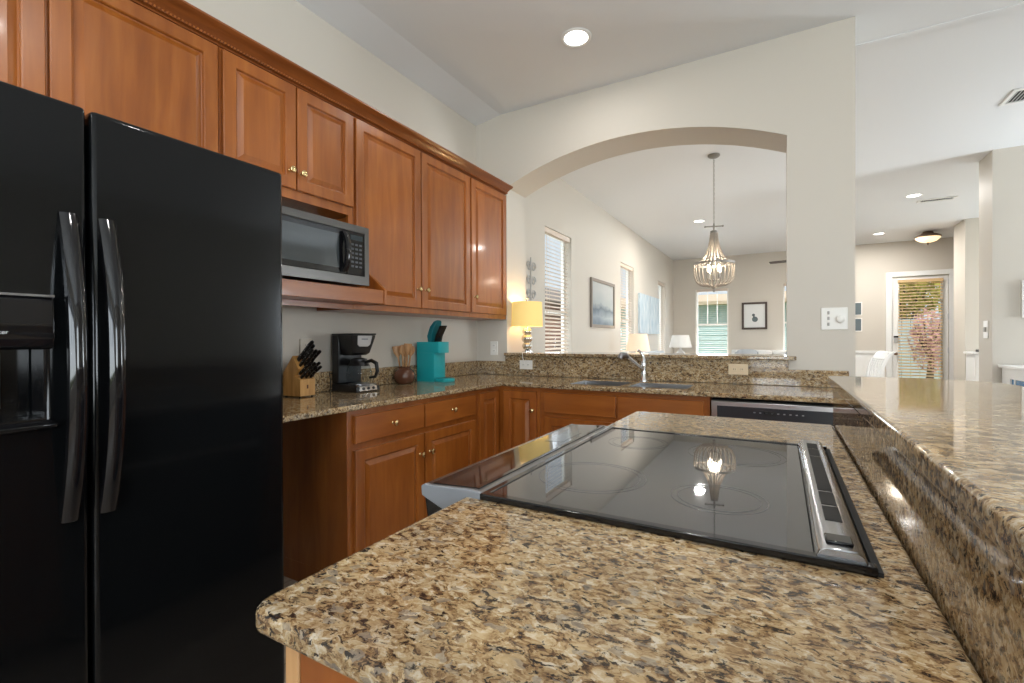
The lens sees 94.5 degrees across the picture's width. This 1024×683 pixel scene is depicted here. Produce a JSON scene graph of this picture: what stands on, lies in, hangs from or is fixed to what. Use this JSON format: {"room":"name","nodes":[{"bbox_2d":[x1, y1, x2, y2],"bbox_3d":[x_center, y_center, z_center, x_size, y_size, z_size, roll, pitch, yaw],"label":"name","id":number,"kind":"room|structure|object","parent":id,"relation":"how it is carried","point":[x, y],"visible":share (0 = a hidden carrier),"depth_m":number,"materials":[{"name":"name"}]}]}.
{"room":"kitchen","nodes":[
{"label":"kitchen","id":0,"kind":"room"},
{"bbox_2d":[284,576,297,682],"bbox_3d":[3.344,1.240,3.196,7.650,0.100,16.150,0,0,30],"label":"floor","id":1,"kind":"structure","parent":0,"point":[287,581],"depth_m":2.34,"materials":[{"name":"brown wood"}]},
{"bbox_2d":[0,81,283,682],"bbox_3d":[-1.362,0.315,1.385,0.922,1.792,0.987,0,0,30],"label":"refrigerator","id":2,"kind":"object","parent":1,"relation":"on","point":[142,526],"visible":1,"depth_m":1.24,"materials":[{"name":"black metal"}]},
{"bbox_2d":[286,646,358,682],"bbox_3d":[0.411,0.765,1.091,0.655,0.887,1.605,0,0,30],"label":"base cabinet","id":3,"kind":"object","parent":1,"relation":"on","point":[300,668],"visible":0.02,"depth_m":0.53,"materials":[{"name":"brown wood"}]},
{"bbox_2d":[256,411,982,682],"bbox_3d":[0.407,0.308,1.093,0.685,0.026,1.671,0,0,30],"label":"countertop","id":4,"kind":"structure","parent":3,"relation":"on","point":[473,590],"depth_m":0.53,"materials":[{"name":"stone"}]},
{"bbox_2d":[283,390,475,580],"bbox_3d":[-0.725,0.763,2.795,0.616,0.886,1.074,0,0,30],"label":"base cabinet","id":5,"kind":"object","parent":1,"relation":"on","point":[353,480],"visible":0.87,"depth_m":2.37,"materials":[{"name":"brown wood"}]},
{"bbox_2d":[476,386,540,461],"bbox_3d":[-0.126,0.707,3.569,0.890,0.786,0.859,0,0,30],"label":"base cabinet","id":6,"kind":"object","parent":1,"relation":"on","point":[507,417],"visible":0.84,"depth_m":3.27,"materials":[{"name":"brown wood"}]},
{"bbox_2d":[283,374,832,422],"bbox_3d":[0.263,0.303,2.445,2.733,0.027,2.428,0,0,30],"label":"countertop","id":7,"kind":"structure","parent":6,"relation":"on","point":[324,403],"depth_m":2.74,"materials":[{"name":"stone"}]},
{"bbox_2d":[283,356,314,397],"bbox_3d":[-1.142,0.185,2.536,0.130,0.219,0.096,0,0,26],"label":"knife block","id":8,"kind":"object","parent":7,"relation":"on","point":[293,385],"visible":0.88,"depth_m":2.50,"materials":[{"name":"brown wood"}]},
{"bbox_2d":[298,362,311,375],"bbox_3d":[-1.084,0.143,2.475,0.095,0.073,0.013,0,0,26],"label":"steak knife","id":9,"kind":"object","parent":8,"relation":"in","point":[309,363],"visible":1,"depth_m":2.47,"materials":[{"name":"black plastic"}]},
{"bbox_2d":[297,340,313,361],"bbox_3d":[-1.085,0.052,2.479,0.128,0.116,0.016,0,0,26],"label":"kitchen knife","id":10,"kind":"object","parent":8,"relation":"in","point":[311,342],"visible":1,"depth_m":2.47,"materials":[{"name":"black plastic"}]},
{"bbox_2d":[299,349,313,366],"bbox_3d":[-1.077,0.087,2.474,0.111,0.100,0.015,0,0,26],"label":"kitchen knife","id":11,"kind":"object","parent":8,"relation":"in","point":[310,351],"visible":1,"depth_m":2.47,"materials":[{"name":"black plastic"}]},
{"bbox_2d":[300,366,312,378],"bbox_3d":[-1.075,0.163,2.471,0.095,0.073,0.013,0,0,26],"label":"steak knife","id":12,"kind":"object","parent":8,"relation":"in","point":[310,367],"visible":1,"depth_m":2.46,"materials":[{"name":"black plastic"}]},
{"bbox_2d":[302,344,314,358],"bbox_3d":[-1.085,0.059,2.515,0.102,0.092,0.016,0,0,26],"label":"kitchen knife","id":13,"kind":"object","parent":8,"relation":"in","point":[313,345],"visible":0.5,"depth_m":2.50,"materials":[{"name":"black plastic"}]},
{"bbox_2d":[304,349,317,365],"bbox_3d":[-1.067,0.089,2.502,0.107,0.096,0.015,0,0,26],"label":"kitchen knife","id":14,"kind":"object","parent":8,"relation":"in","point":[315,351],"visible":0.89,"depth_m":2.50,"materials":[{"name":"black plastic"}]},
{"bbox_2d":[304,366,317,378],"bbox_3d":[-1.062,0.163,2.498,0.095,0.073,0.013,0,0,26],"label":"steak knife","id":15,"kind":"object","parent":8,"relation":"in","point":[307,375],"visible":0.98,"depth_m":2.49,"materials":[{"name":"black plastic"}]},
{"bbox_2d":[309,365,321,377],"bbox_3d":[-1.049,0.163,2.525,0.095,0.073,0.013,0,0,26],"label":"steak knife","id":16,"kind":"object","parent":8,"relation":"in","point":[320,366],"visible":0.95,"depth_m":2.52,"materials":[{"name":"black plastic"}]},
{"bbox_2d":[310,350,321,362],"bbox_3d":[-1.056,0.090,2.528,0.102,0.092,0.015,0,0,26],"label":"kitchen knife","id":17,"kind":"object","parent":8,"relation":"in","point":[316,355],"visible":0.72,"depth_m":2.52,"materials":[{"name":"black plastic"}]},
{"bbox_2d":[329,333,379,392],"bbox_3d":[-0.916,0.123,2.778,0.284,0.340,0.214,0,0,34],"label":"coffee maker","id":18,"kind":"object","parent":7,"relation":"on","point":[347,348],"visible":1,"depth_m":2.77,"materials":[{"name":"black plastic"}]},
{"bbox_2d":[393,366,414,383],"bbox_3d":[-0.737,0.230,3.241,0.148,0.120,0.148,0,0,30],"label":"pot","id":19,"kind":"object","parent":7,"relation":"on","point":[402,375],"visible":0.98,"depth_m":3.19,"materials":[{"name":"brown ceramic"}]},
{"bbox_2d":[392,345,400,366],"bbox_3d":[-0.781,0.149,3.231,0.073,0.244,0.012,0,0,-11],"label":"wooden spatula","id":20,"kind":"object","parent":19,"relation":"in","point":[395,348],"visible":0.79,"depth_m":3.23,"materials":[{"name":"brown wood"}]},
{"bbox_2d":[399,345,404,366],"bbox_3d":[-0.745,0.146,3.209,0.028,0.250,0.043,0,0,44],"label":"wooden spoon","id":21,"kind":"object","parent":19,"relation":"in","point":[401,347],"visible":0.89,"depth_m":3.21,"materials":[{"name":"brown wood"}]},
{"bbox_2d":[404,343,411,366],"bbox_3d":[-0.705,0.142,3.217,0.054,0.258,0.037,0,0,-1],"label":"wooden spatula","id":22,"kind":"object","parent":19,"relation":"in","point":[407,347],"visible":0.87,"depth_m":3.21,"materials":[{"name":"brown wood"}]},
{"bbox_2d":[408,346,414,365],"bbox_3d":[-0.697,0.149,3.244,0.062,0.244,0.012,0,0,-4],"label":"wooden spoon","id":23,"kind":"object","parent":19,"relation":"in","point":[411,353],"visible":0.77,"depth_m":3.24,"materials":[{"name":"brown wood"}]},
{"bbox_2d":[414,320,454,382],"bbox_3d":[-0.564,0.067,3.427,0.280,0.443,0.169,0,0,34],"label":"coffee brewer","id":24,"kind":"object","parent":7,"relation":"on","point":[430,366],"visible":0.98,"depth_m":3.40,"materials":[{"name":"teal plastic"}]},
{"bbox_2d":[435,378,454,382],"bbox_3d":[-0.476,0.275,3.392,0.096,0.026,0.132,0,0,34],"label":"tray","id":25,"kind":"object","parent":24,"relation":"on","point":[443,380],"depth_m":3.35,"materials":[{"name":"teal plastic"}]},
{"bbox_2d":[570,380,693,388],"bbox_3d":[0.793,0.390,3.184,0.776,0.198,0.351,0,0,30],"label":"sink","id":26,"kind":"object","parent":7,"relation":"in","point":[608,383],"visible":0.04,"depth_m":3.30,"materials":[{"name":"silver metal"}]},
{"bbox_2d":[618,349,647,380],"bbox_3d":[0.853,0.168,3.353,0.237,0.229,0.059,0,0,-15],"label":"faucet","id":27,"kind":"object","parent":7,"relation":"on","point":[643,365],"visible":1,"depth_m":3.36,"materials":[{"name":"silver metal"}]},
{"bbox_2d":[540,388,712,435],"bbox_3d":[0.798,0.756,3.201,1.076,0.886,0.585,0,0,30],"label":"base cabinet","id":28,"kind":"object","parent":1,"relation":"on","point":[559,408],"visible":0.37,"depth_m":3.00,"materials":[{"name":"brown wood"}]},
{"bbox_2d":[633,350,664,352],"bbox_3d":[2.862,0.677,8.731,0.900,0.982,2.000,0,0,30],"label":"sofa","id":29,"kind":"object","parent":1,"relation":"on","point":[655,351],"visible":0.08,"depth_m":8.96,"materials":[{"name":"grey fabric"}]},
{"bbox_2d":[421,424,883,577],"bbox_3d":[0.320,0.728,1.123,0.779,0.922,0.782,0,0,30],"label":"range","id":30,"kind":"object","parent":1,"relation":"on","point":[783,500],"visible":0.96,"depth_m":0.92,"materials":[{"name":"black glass"}]},
{"bbox_2d":[425,497,441,515],"bbox_3d":[0.053,0.680,1.274,0.166,0.738,0.762,0,0,30],"label":"oven","id":31,"kind":"object","parent":30,"relation":"in","point":[433,504],"depth_m":0.95,"materials":[{"name":"silver metal"}]},
{"bbox_2d":[731,350,786,353],"bbox_3d":[5.686,0.670,10.299,1.750,0.962,0.900,0,0,30],"label":"sofa","id":32,"kind":"object","parent":1,"relation":"on","point":[732,351],"visible":0.09,"depth_m":10.51,"materials":[{"name":"white fabric"}]},
{"bbox_2d":[735,349,757,353],"bbox_3d":[5.232,0.427,10.533,0.480,0.508,0.285,0,0,15],"label":"cushion","id":33,"kind":"object","parent":32,"relation":"on","point":[742,351],"visible":0.25,"depth_m":10.49,"materials":[{"name":"grey fabric"}]},
{"bbox_2d":[756,350,772,353],"bbox_3d":[5.490,0.432,10.658,0.675,0.486,0.234,0,0,30],"label":"cushion","id":34,"kind":"object","parent":32,"relation":"on","point":[759,351],"depth_m":10.55,"materials":[{"name":"white fabric"}]},
{"bbox_2d":[773,350,786,353],"bbox_3d":[6.086,0.432,10.319,0.675,0.486,0.234,0,0,30],"label":"cushion","id":35,"kind":"object","parent":32,"relation":"on","point":[774,351],"depth_m":10.41,"materials":[{"name":"white fabric"}]},
{"bbox_2d":[711,397,832,425],"bbox_3d":[1.531,0.762,2.773,0.607,0.872,0.594,0,0,30],"label":"dishwasher","id":36,"kind":"object","parent":1,"relation":"on","point":[772,410],"visible":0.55,"depth_m":2.52,"materials":[{"name":"black"}]},
{"bbox_2d":[866,351,895,376],"bbox_3d":[6.088,0.662,8.089,0.663,0.997,0.459,0,0,10],"label":"dining chair","id":37,"kind":"object","parent":1,"relation":"on","point":[884,355],"visible":0.35,"depth_m":8.02,"materials":[{"name":"white paint"}]},
{"bbox_2d":[963,351,978,380],"bbox_3d":[7.642,0.661,7.507,0.600,0.990,0.460,0,0,30],"label":"base cabinet","id":38,"kind":"object","parent":1,"relation":"on","point":[972,358],"visible":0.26,"depth_m":7.56,"materials":[{"name":"white paint"}]},
{"bbox_2d":[998,365,1023,386],"bbox_3d":[5.163,0.711,4.322,0.760,0.935,1.010,0,0,30],"label":"sideboard","id":39,"kind":"object","parent":1,"relation":"on","point":[1011,374],"visible":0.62,"depth_m":4.70,"materials":[{"name":"white paint"}]},
{"bbox_3d":[1.960,0.862,7.347,0.540,0.630,0.540,0,0,30],"label":"side table","id":40,"kind":"object","parent":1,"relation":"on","visible":0},
{"bbox_2d":[626,334,649,352],"bbox_3d":[1.957,0.214,7.344,0.370,0.664,0.370,0,0,30],"label":"table lamp","id":41,"kind":"object","parent":40,"relation":"on","point":[635,342],"visible":0.54,"depth_m":7.21,"materials":[{"name":"white fabric"}]},
{"bbox_3d":[3.667,0.844,10.287,0.540,0.630,0.540,0,0,30],"label":"side table","id":42,"kind":"object","parent":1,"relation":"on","visible":0},
{"bbox_2d":[669,335,691,352],"bbox_3d":[3.664,0.196,10.284,0.470,0.664,0.470,0,0,30],"label":"table lamp","id":43,"kind":"object","parent":42,"relation":"on","point":[677,341],"visible":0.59,"depth_m":10.12,"materials":[{"name":"white fabric"}]},
{"bbox_2d":[185,0,673,371],"bbox_3d":[0.078,-0.506,5.043,0.150,3.400,16.150,0,0,30],"label":"wall","id":44,"kind":"structure","parent":0,"point":[598,244],"depth_m":3.73,"materials":[{"name":"beige paint"}]},
{"bbox_2d":[0,0,217,152],"bbox_3d":[-1.616,-0.929,1.585,0.322,0.607,1.067,0,0,30],"label":"upper cabinet","id":45,"kind":"object","parent":44,"relation":"attached to","point":[121,60],"visible":0.54,"depth_m":1.66,"materials":[{"name":"brown wood"}]},
{"bbox_2d":[218,47,386,309],"bbox_3d":[-1.093,-0.706,2.360,0.464,1.064,0.819,0,0,30],"label":"upper cabinet","id":46,"kind":"object","parent":44,"relation":"attached to","point":[265,120],"visible":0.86,"depth_m":2.26,"materials":[{"name":"brown wood"}]},
{"bbox_2d":[130,0,512,194],"bbox_3d":[-0.972,-1.268,2.378,0.112,0.056,3.787,0,0,30],"label":"crown molding","id":47,"kind":"structure","parent":46,"relation":"attached to","point":[182,13],"depth_m":2.26,"materials":[{"name":"brown wood"}]},
{"bbox_2d":[282,206,368,286],"bbox_3d":[-1.051,-0.433,2.329,0.470,0.312,0.551,0,0,30],"label":"microwave","id":48,"kind":"object","parent":46,"relation":"on","point":[315,248],"visible":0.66,"depth_m":2.23,"materials":[{"name":"silver metal"}]},
{"bbox_2d":[282,278,383,304],"bbox_3d":[-1.095,-0.240,2.361,0.458,0.074,0.785,0,0,30],"label":"shelf","id":49,"kind":"object","parent":46,"relation":"attached to","point":[293,291],"depth_m":2.31,"materials":[{"name":"brown wood"}]},
{"bbox_2d":[300,339,311,353],"bbox_3d":[-1.170,0.043,2.685,0.009,0.118,0.075,0,0,30],"label":"outlet","id":50,"kind":"object","parent":44,"relation":"attached to","point":[303,342],"visible":0.38,"depth_m":2.67,"materials":[{"name":"beige plastic"}]},
{"bbox_2d":[317,117,469,317],"bbox_3d":[-0.710,-0.712,3.146,0.352,1.062,1.113,0,0,30],"label":"upper cabinet","id":51,"kind":"object","parent":44,"relation":"attached to","point":[414,207],"visible":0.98,"depth_m":2.98,"materials":[{"name":"brown wood"}]},
{"bbox_2d":[310,361,476,391],"bbox_3d":[-0.917,0.233,3.112,0.022,0.115,2.420,0,0,30],"label":"backsplash","id":52,"kind":"structure","parent":44,"relation":"attached to","point":[385,375],"depth_m":3.20,"materials":[{"name":"stone"}]},
{"bbox_2d":[443,177,505,319],"bbox_3d":[-0.298,-0.716,3.871,0.352,1.062,0.550,0,0,30],"label":"upper cabinet","id":53,"kind":"object","parent":44,"relation":"attached to","point":[487,205],"visible":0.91,"depth_m":3.76,"materials":[{"name":"brown wood"}]},
{"bbox_2d":[526,257,535,300],"bbox_3d":[0.208,-0.657,5.101,0.015,0.500,0.222,0,0,30],"label":"wall ornament","id":54,"kind":"object","parent":44,"relation":"attached to","point":[530,277],"visible":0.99,"depth_m":5.10,"materials":[{"name":"white metal"}]},
{"bbox_2d":[545,234,564,350],"bbox_3d":[0.530,-0.371,5.788,0.160,1.920,0.790,0,0,30],"label":"window","id":55,"kind":"structure","parent":44,"relation":"in","point":[562,244],"depth_m":6.13,"materials":[{"name":"white paint"}]},
{"bbox_2d":[545,227,569,351],"bbox_3d":[0.541,-0.384,5.782,0.074,1.895,0.770,0,0,30],"label":"window blind","id":56,"kind":"object","parent":55,"relation":"attached to","point":[549,232],"visible":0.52,"depth_m":5.78,"materials":[{"name":"beige"}]},
{"bbox_2d":[590,277,614,328],"bbox_3d":[1.380,-0.560,7.150,0.029,0.710,1.080,0,0,30],"label":"picture frame","id":57,"kind":"object","parent":44,"relation":"attached to","point":[602,293],"visible":1,"depth_m":7.09,"materials":[{"name":"brown"}]},
{"bbox_2d":[593,281,612,325],"bbox_3d":[1.373,-0.560,7.154,0.010,0.620,0.990,0,0,30],"label":"print","id":58,"kind":"object","parent":57,"relation":"attached to","point":[602,290],"depth_m":7.13},
{"bbox_2d":[622,268,628,351],"bbox_3d":[1.992,-0.387,8.356,0.160,1.920,0.820,0,0,30],"label":"window","id":59,"kind":"structure","parent":44,"relation":"in","point":[627,274],"depth_m":8.72,"materials":[{"name":"white paint"}]},
{"bbox_2d":[620,262,632,352],"bbox_3d":[2.002,-0.400,8.350,0.074,1.895,0.800,0,0,30],"label":"window blind","id":60,"kind":"object","parent":59,"relation":"attached to","point":[622,265],"visible":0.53,"depth_m":8.34,"materials":[{"name":"beige plastic"}]},
{"bbox_2d":[638,293,649,333],"bbox_3d":[2.589,-0.538,9.264,0.039,0.770,0.770,0,0,30],"label":"canvas","id":61,"kind":"object","parent":44,"relation":"attached to","point":[643,300],"visible":1,"depth_m":9.14},
{"bbox_2d":[650,296,658,333],"bbox_3d":[3.002,-0.543,9.990,0.039,0.770,0.820,0,0,30],"label":"canvas","id":62,"kind":"object","parent":44,"relation":"attached to","point":[654,302],"visible":0.8,"depth_m":9.94},
{"bbox_2d":[659,286,660,349],"bbox_3d":[3.356,-0.392,10.755,0.160,1.900,0.780,0,0,30],"label":"window","id":63,"kind":"structure","parent":44,"relation":"in","point":[659,286],"depth_m":11.10,"materials":[{"name":"white paint"}]},
{"bbox_2d":[658,281,664,350],"bbox_3d":[3.366,-0.405,10.749,0.074,1.875,0.760,0,0,30],"label":"window blind","id":64,"kind":"object","parent":44,"relation":"attached to","point":[660,284],"visible":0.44,"depth_m":10.87,"materials":[{"name":"beige plastic"}]},
{"bbox_2d":[296,0,1023,125],"bbox_3d":[1.191,-2.042,-0.581,7.650,0.290,7.490,0,0,30],"label":"ceiling","id":65,"kind":"structure","parent":0,"point":[485,60],"depth_m":2.98,"materials":[{"name":"white paint"}]},
{"bbox_2d":[561,28,591,47],"bbox_3d":[0.411,-1.945,3.033,0.196,0.009,0.196,0,0,30],"label":"recessed light","id":66,"kind":"object","parent":65,"relation":"in","point":[574,37],"visible":1,"depth_m":3.03,"materials":[{"name":"white paint"}]},
{"bbox_2d":[476,16,854,387],"bbox_3d":[0.961,-0.424,3.673,2.740,3.240,0.340,0,0,30],"label":"wall","id":67,"kind":"structure","parent":0,"point":[793,95],"depth_m":3.12,"materials":[{"name":"beige paint"}]},
{"bbox_2d":[490,341,497,354],"bbox_3d":[-0.156,0.058,4.110,0.075,0.118,0.009,0,0,30],"label":"outlet","id":68,"kind":"object","parent":67,"relation":"attached to","point":[493,344],"visible":1,"depth_m":4.11,"materials":[{"name":"white plastic"}]},
{"bbox_2d":[504,352,796,359],"bbox_3d":[0.966,0.105,3.671,2.121,0.024,0.465,0,0,30],"label":"ledge","id":69,"kind":"object","parent":67,"relation":"attached to","point":[560,354],"visible":0.95,"depth_m":3.39,"materials":[{"name":"stone"}]},
{"bbox_2d":[511,297,542,361],"bbox_3d":[0.108,-0.101,4.110,0.275,0.578,0.344,0,0,44],"label":"table lamp","id":70,"kind":"object","parent":69,"relation":"on","point":[526,313],"visible":1,"depth_m":4.03,"materials":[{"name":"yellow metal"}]},
{"bbox_2d":[477,356,848,386],"bbox_3d":[0.858,0.201,3.522,2.703,0.162,0.028,0,0,30],"label":"backsplash","id":71,"kind":"structure","parent":67,"relation":"attached to","point":[760,372],"depth_m":3.36,"materials":[{"name":"stone"}]},
{"bbox_2d":[520,360,531,368],"bbox_3d":[0.116,0.193,3.921,0.118,0.075,0.009,0,0,30],"label":"outlet","id":72,"kind":"object","parent":71,"relation":"attached to","point":[527,364],"visible":1,"depth_m":3.92,"materials":[{"name":"white plastic"}]},
{"bbox_2d":[728,364,747,374],"bbox_3d":[1.499,0.184,3.134,0.118,0.072,0.009,0,0,30],"label":"outlet","id":73,"kind":"object","parent":71,"relation":"attached to","point":[733,369],"visible":1,"depth_m":3.13,"materials":[{"name":"beige plastic"}]},
{"bbox_2d":[821,307,847,329],"bbox_3d":[1.970,-0.140,2.889,0.136,0.136,0.028,0,0,30],"label":"switch plate","id":74,"kind":"object","parent":67,"relation":"attached to","point":[836,318],"visible":1,"depth_m":2.90,"materials":[{"name":"white plastic"}]},
{"bbox_2d":[855,2,1023,47],"bbox_3d":[4.243,-1.976,2.012,4.609,0.044,0.035,0,0,30],"label":"trim","id":75,"kind":"structure","parent":67,"relation":"attached to","point":[1022,3],"depth_m":2.91,"materials":[{"name":"white paint"}]},
{"bbox_2d":[560,6,1023,259],"bbox_3d":[5.184,-2.126,6.438,7.650,0.210,8.660,0,0,30],"label":"ceiling","id":76,"kind":"structure","parent":0,"point":[927,109],"depth_m":5.32,"materials":[{"name":"white paint"}]},
{"bbox_2d":[693,153,735,291],"bbox_3d":[2.171,-1.267,5.084,0.422,1.473,0.425,0,0,30],"label":"chandelier","id":77,"kind":"object","parent":76,"relation":"hanging from","point":[714,242],"visible":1,"depth_m":5.05,"materials":[{"name":"grey metal"}]},
{"bbox_2d":[769,260,785,263],"bbox_3d":[5.878,-1.793,9.428,1.338,0.484,1.407,0,0,42],"label":"ceiling fan","id":78,"kind":"object","parent":76,"relation":"hanging from","point":[782,261],"visible":0.04,"depth_m":9.76,"materials":[{"name":"brown metal"}]},
{"bbox_2d":[905,193,922,197],"bbox_3d":[5.561,-2.018,6.545,0.196,0.009,0.196,0,0,30],"label":"recessed light","id":79,"kind":"object","parent":76,"relation":"in","point":[916,194],"visible":1,"depth_m":6.54,"materials":[{"name":"white paint"}]},
{"bbox_2d":[914,231,941,244],"bbox_3d":[7.714,-1.913,8.773,0.392,0.251,0.392,0,0,30],"label":"dome light","id":80,"kind":"object","parent":76,"relation":"attached to","point":[927,237],"visible":1,"depth_m":8.68,"materials":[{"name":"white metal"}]},
{"bbox_2d":[917,196,957,202],"bbox_3d":[6.046,-2.019,6.730,0.420,0.012,0.160,0,0,30],"label":"ceiling vent","id":81,"kind":"object","parent":76,"relation":"in","point":[950,197],"visible":1,"depth_m":6.72,"materials":[{"name":"white metal"}]},
{"bbox_2d":[999,88,1023,106],"bbox_3d":[4.227,-2.000,3.796,0.380,0.012,0.300,0,0,30],"label":"ceiling vent","id":82,"kind":"object","parent":76,"relation":"in","point":[1016,96],"visible":1,"depth_m":3.89,"materials":[{"name":"white metal"}]},
{"bbox_2d":[673,237,953,378],"bbox_3d":[7.293,-0.554,10.143,7.650,3.400,0.150,0,0,30],"label":"wall","id":83,"kind":"structure","parent":0,"point":[756,279],"depth_m":10.79,"materials":[{"name":"beige paint"}]},
{"bbox_2d":[696,291,727,352],"bbox_3d":[4.865,-0.411,11.496,0.730,1.720,0.160,0,0,30],"label":"window","id":84,"kind":"structure","parent":83,"relation":"in","point":[697,324],"depth_m":11.59,"materials":[{"name":"white paint"}]},
{"bbox_2d":[696,288,727,353],"bbox_3d":[4.859,-0.423,11.486,0.710,1.695,0.074,0,0,30],"label":"window blind","id":85,"kind":"object","parent":84,"relation":"attached to","point":[723,289],"visible":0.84,"depth_m":11.47,"materials":[{"name":"beige plastic"}]},
{"bbox_2d":[742,302,766,329],"bbox_3d":[5.629,-0.597,10.982,0.528,0.630,0.034,0,0,30],"label":"picture frame","id":86,"kind":"object","parent":83,"relation":"attached to","point":[754,314],"visible":1,"depth_m":10.98,"materials":[{"name":"brown"}]},
{"bbox_2d":[783,286,785,349],"bbox_3d":[6.494,-0.433,10.569,0.760,1.760,0.160,0,0,30],"label":"window","id":87,"kind":"structure","parent":83,"relation":"in","point":[784,322],"depth_m":10.79,"materials":[{"name":"white paint"}]},
{"bbox_2d":[855,302,861,314],"bbox_3d":[7.324,-0.694,10.025,0.160,0.280,0.021,0,0,30],"label":"picture frame","id":88,"kind":"object","parent":83,"relation":"attached to","point":[858,305],"visible":0.58,"depth_m":10.02,"materials":[{"name":"white plastic"}]},
{"bbox_2d":[855,318,861,330],"bbox_3d":[7.325,-0.353,10.027,0.160,0.280,0.021,0,0,30],"label":"picture frame","id":89,"kind":"object","parent":83,"relation":"attached to","point":[858,321],"visible":0.58,"depth_m":10.02,"materials":[{"name":"white plastic"}]},
{"bbox_2d":[855,351,884,376],"bbox_3d":[7.284,0.669,10.054,1.020,0.955,0.033,0,0,30],"label":"trim","id":90,"kind":"structure","parent":83,"relation":"attached to","point":[862,358],"depth_m":9.98,"materials":[{"name":"white paint"}]},
{"bbox_2d":[886,269,953,379],"bbox_3d":[8.213,-0.142,9.524,1.080,2.575,0.020,0,0,30],"label":"trim","id":91,"kind":"structure","parent":83,"relation":"attached to","point":[889,275],"depth_m":9.53,"materials":[{"name":"white paint"}]},
{"bbox_2d":[892,275,948,378],"bbox_3d":[8.236,-0.091,9.540,0.888,2.452,0.120,0,0,30],"label":"door","id":92,"kind":"structure","parent":83,"relation":"in","point":[945,316],"depth_m":9.44,"materials":[{"name":"white paint"}]},
{"bbox_2d":[898,278,942,378],"bbox_3d":[8.213,-0.182,9.514,0.700,2.145,0.074,0,0,30],"label":"window blind","id":93,"kind":"object","parent":92,"relation":"attached to","point":[931,280],"visible":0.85,"depth_m":9.51,"materials":[{"name":"brown wood"}]},
{"bbox_2d":[954,218,978,379],"bbox_3d":[8.692,-0.443,7.536,2.340,3.190,0.600,0,0,30],"label":"wall","id":94,"kind":"structure","parent":0,"point":[966,232],"depth_m":7.85,"materials":[{"name":"beige paint"}]},
{"bbox_2d":[979,145,1023,382],"bbox_3d":[6.486,-0.422,4.390,3.065,3.190,0.390,0,0,30],"label":"wall","id":95,"kind":"structure","parent":0,"point":[1001,171],"depth_m":4.95,"materials":[{"name":"beige paint"}]},
{"bbox_2d":[983,321,988,337],"bbox_3d":[5.130,-0.130,5.129,0.022,0.190,0.130,0,0,30],"label":"switch plate","id":96,"kind":"object","parent":95,"relation":"attached to","point":[985,323],"visible":1,"depth_m":5.11,"materials":[{"name":"white plastic"}]},
{"bbox_2d":[1021,281,1023,317],"bbox_3d":[5.467,-0.435,4.728,0.530,0.380,0.029,0,0,30],"label":"picture frame","id":97,"kind":"object","parent":95,"relation":"attached to","point":[1022,282],"visible":1,"depth_m":4.85,"materials":[{"name":"white plastic"}]},
{"bbox_3d":[0.558,0.689,0.492,0.118,1.044,2.600,0,0,30],"label":"wall","id":98,"kind":"structure","parent":0,"visible":0},
{"bbox_2d":[828,376,1023,571],"bbox_3d":[0.649,0.148,0.385,0.452,0.034,2.810,0,0,30],"label":"bar","id":99,"kind":"object","parent":98,"relation":"on","point":[966,438],"visible":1,"depth_m":0.67,"materials":[{"name":"stone"}]},
{"bbox_2d":[833,389,1023,682],"bbox_3d":[0.491,0.247,0.519,0.023,0.160,2.585,0,0,30],"label":"backsplash","id":100,"kind":"structure","parent":98,"relation":"attached to","point":[978,589],"depth_m":0.51,"materials":[{"name":"stone"}]},
{"label":"outside","id":101,"kind":"structure","parent":0,"visible":0},
{"bbox_2d":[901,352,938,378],"bbox_3d":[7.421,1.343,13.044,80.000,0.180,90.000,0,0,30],"label":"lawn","id":102,"kind":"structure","parent":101,"point":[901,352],"depth_m":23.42,"materials":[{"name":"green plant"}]},
{"bbox_2d":[545,288,560,351],"bbox_3d":[0.910,-1.042,27.087,7.600,4.520,32.800,0,0,30],"label":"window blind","id":103,"kind":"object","parent":102,"relation":"on","point":[546,292],"visible":0.03,"depth_m":22.10,"materials":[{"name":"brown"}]},
{"bbox_2d":[560,291,786,353],"bbox_3d":[7.957,-0.417,21.069,9.800,3.270,6.500,0,0,30],"label":"neighbor house","id":104,"kind":"structure","parent":102,"relation":"on","point":[712,339],"depth_m":18.07,"materials":[{"name":"teal"}]},
{"bbox_2d":[899,281,939,377],"bbox_3d":[12.060,-0.943,14.548,3.077,4.355,3.054,0,0,30],"label":"shrub","id":105,"kind":"object","parent":102,"relation":"on","point":[928,284],"visible":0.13,"depth_m":13.97,"materials":[{"name":"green plant"}]},
{"bbox_2d":[899,319,939,378],"bbox_3d":[12.002,0.302,13.009,5.600,1.870,0.080,0,0,30],"label":"fence","id":106,"kind":"object","parent":102,"relation":"on","point":[899,319],"visible":0.09,"depth_m":13.39,"materials":[{"name":"grey paint"}]},
{"bbox_2d":[907,308,939,378],"bbox_3d":[10.552,0.188,11.941,0.890,2.128,0.904,0,0,30],"label":"flowering tree","id":107,"kind":"object","parent":102,"relation":"on","point":[928,308],"visible":0.53,"depth_m":11.90,"materials":[{"name":"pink plant"}]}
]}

